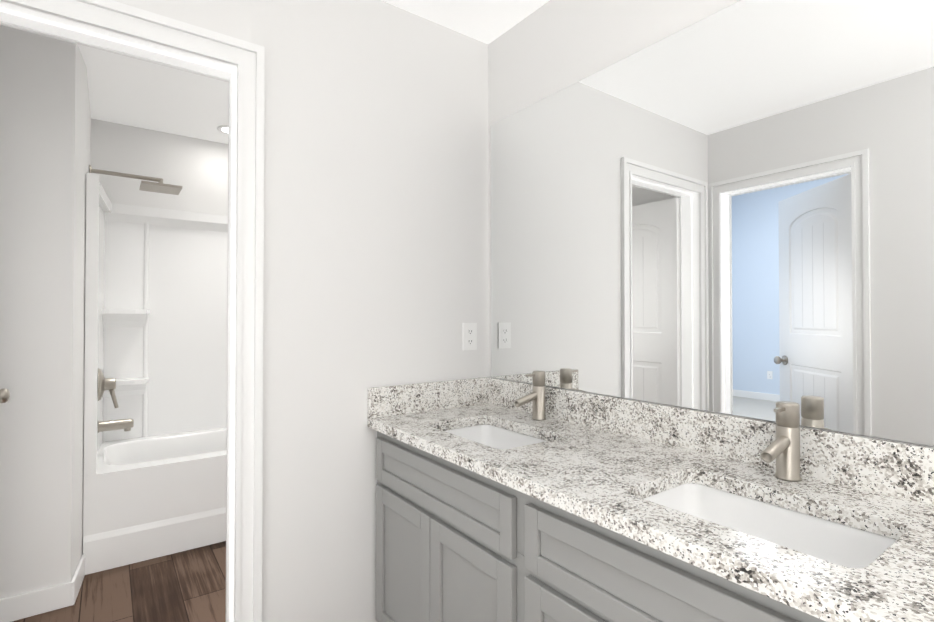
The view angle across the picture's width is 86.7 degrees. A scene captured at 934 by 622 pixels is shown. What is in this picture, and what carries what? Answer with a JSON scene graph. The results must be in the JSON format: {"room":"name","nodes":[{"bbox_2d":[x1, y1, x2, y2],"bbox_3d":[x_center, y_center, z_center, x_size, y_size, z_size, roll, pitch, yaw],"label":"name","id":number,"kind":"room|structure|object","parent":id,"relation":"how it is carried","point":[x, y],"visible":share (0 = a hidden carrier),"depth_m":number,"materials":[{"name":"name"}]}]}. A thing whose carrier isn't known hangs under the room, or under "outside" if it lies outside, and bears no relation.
{"room":"bathroom","nodes":[
{"label":"bathroom","id":0,"kind":"room"},
{"bbox_2d":[0,388,9,402],"bbox_3d":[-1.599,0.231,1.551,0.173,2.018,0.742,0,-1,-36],"label":"door knob","id":1,"kind":"object","parent":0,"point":[4,395],"depth_m":1.82,"materials":[{"name":"silver metal"}]},
{"bbox_2d":[0,25,90,598],"bbox_3d":[-2.194,0.043,2.502,0.425,2.440,1.180,0,-1,-36],"label":"wall","id":2,"kind":"structure","parent":0,"point":[45,137],"depth_m":2.07,"materials":[{"name":"white paint"}]},
{"bbox_2d":[0,576,77,621],"bbox_3d":[-1.841,1.207,2.006,0.389,0.100,0.015,0,-1,-36],"label":"baseboard","id":3,"kind":"structure","parent":2,"relation":"attached to","point":[31,603],"depth_m":2.05,"materials":[{"name":"white paint"}]},
{"bbox_2d":[89,165,181,194],"bbox_3d":[-1.891,-0.756,2.831,0.434,0.084,0.200,0,-1,-36],"label":"shower head","id":4,"kind":"object","parent":2,"relation":"attached to","point":[159,187],"visible":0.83,"depth_m":2.84},
{"bbox_2d":[12,541,225,621],"bbox_3d":[-0.446,1.282,1.508,2.240,0.060,5.020,0,-1,-36],"label":"floor","id":5,"kind":"structure","parent":0,"point":[187,586],"depth_m":2.21,"materials":[{"name":"brown wood"}]},
{"bbox_2d":[83,173,227,574],"bbox_3d":[-1.444,0.305,3.122,1.516,1.930,0.770,0,-1,-36],"label":"bathtub","id":6,"kind":"object","parent":5,"relation":"on","point":[154,482],"visible":0.6,"depth_m":3.08,"materials":[{"name":"white plastic"}]},
{"bbox_2d":[98,368,117,407],"bbox_3d":[-1.990,0.429,2.744,0.094,0.227,0.180,0,-1,-36],"label":"tub valve","id":7,"kind":"object","parent":6,"relation":"attached to","point":[104,384],"visible":1,"depth_m":2.72,"materials":[{"name":"silver metal"}]},
{"bbox_2d":[98,419,133,432],"bbox_3d":[-1.962,0.640,2.762,0.163,0.073,0.066,0,-1,-36],"label":"tub spout","id":8,"kind":"object","parent":6,"relation":"attached to","point":[119,424],"visible":1,"depth_m":2.75,"materials":[{"name":"silver metal"}]},
{"bbox_2d":[367,377,933,621],"bbox_3d":[0.343,0.764,1.332,0.572,0.970,1.638,0,-1,-36],"label":"bathroom vanity","id":9,"kind":"object","parent":5,"relation":"on","point":[494,503],"visible":1,"depth_m":1.14,"materials":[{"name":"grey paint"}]},
{"bbox_2d":[514,371,545,419],"bbox_3d":[0.228,0.307,1.781,0.138,0.174,0.053,0,-1,-36],"label":"faucet","id":10,"kind":"object","parent":9,"relation":"on","point":[536,396],"visible":1,"depth_m":1.78,"materials":[{"name":"silver metal"}]},
{"bbox_2d":[760,401,801,481],"bbox_3d":[0.709,0.299,1.120,0.138,0.174,0.053,0,-1,-36],"label":"faucet","id":11,"kind":"object","parent":9,"relation":"on","point":[783,449],"visible":1,"depth_m":1.12,"materials":[{"name":"silver metal"}]},
{"bbox_2d":[91,119,227,215],"bbox_3d":[-1.660,0.055,3.533,1.650,2.440,0.140,0,-1,-36],"label":"wall","id":12,"kind":"structure","parent":0,"point":[196,169],"depth_m":3.22,"materials":[{"name":"white paint"}]},
{"bbox_2d":[113,0,487,621],"bbox_3d":[-0.650,0.034,1.708,1.990,2.440,0.120,0,-1,-36],"label":"wall","id":13,"kind":"structure","parent":0,"point":[375,269],"depth_m":1.79,"materials":[{"name":"white paint"}]},
{"bbox_2d":[0,0,264,621],"bbox_3d":[-1.064,0.194,1.405,0.881,2.113,0.165,0,-1,-36],"label":"door frame","id":14,"kind":"structure","parent":13,"relation":"attached to","point":[246,58],"depth_m":1.58,"materials":[{"name":"white paint"}]},
{"bbox_2d":[463,323,476,349],"bbox_3d":[0.012,0.108,2.110,0.072,0.116,0.006,0,-1,-36],"label":"outlet","id":15,"kind":"object","parent":13,"relation":"attached to","point":[469,336],"visible":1,"depth_m":2.11,"materials":[{"name":"white plastic"}]},
{"bbox_2d":[78,0,548,143],"bbox_3d":[-0.467,-1.228,1.522,2.290,0.080,5.020,0,-1,-36],"label":"ceiling","id":16,"kind":"structure","parent":0,"point":[124,90],"depth_m":2.56,"materials":[{"name":"white paint"}]},
{"bbox_2d":[217,125,227,133],"bbox_3d":[-1.519,-1.165,3.192,0.170,0.007,0.170,0,-1,-36],"label":"recessed light","id":17,"kind":"object","parent":16,"relation":"in","point":[222,128],"visible":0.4,"depth_m":3.16,"materials":[{"name":"white paint"}]},
{"bbox_2d":[488,0,933,447],"bbox_3d":[0.906,0.027,1.158,0.120,2.440,2.600,0,-1,-36],"label":"wall","id":18,"kind":"structure","parent":0,"point":[548,49],"depth_m":1.81,"materials":[{"name":"white paint"}]},
{"bbox_2d":[491,0,933,445],"bbox_3d":[0.578,-0.270,1.505,0.005,1.097,1.602,0,-1,-36],"label":"vanity mirror","id":19,"kind":"object","parent":18,"relation":"attached to","point":[729,210],"visible":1,"depth_m":1.30,"materials":[{"name":"clear glass"}]}
]}

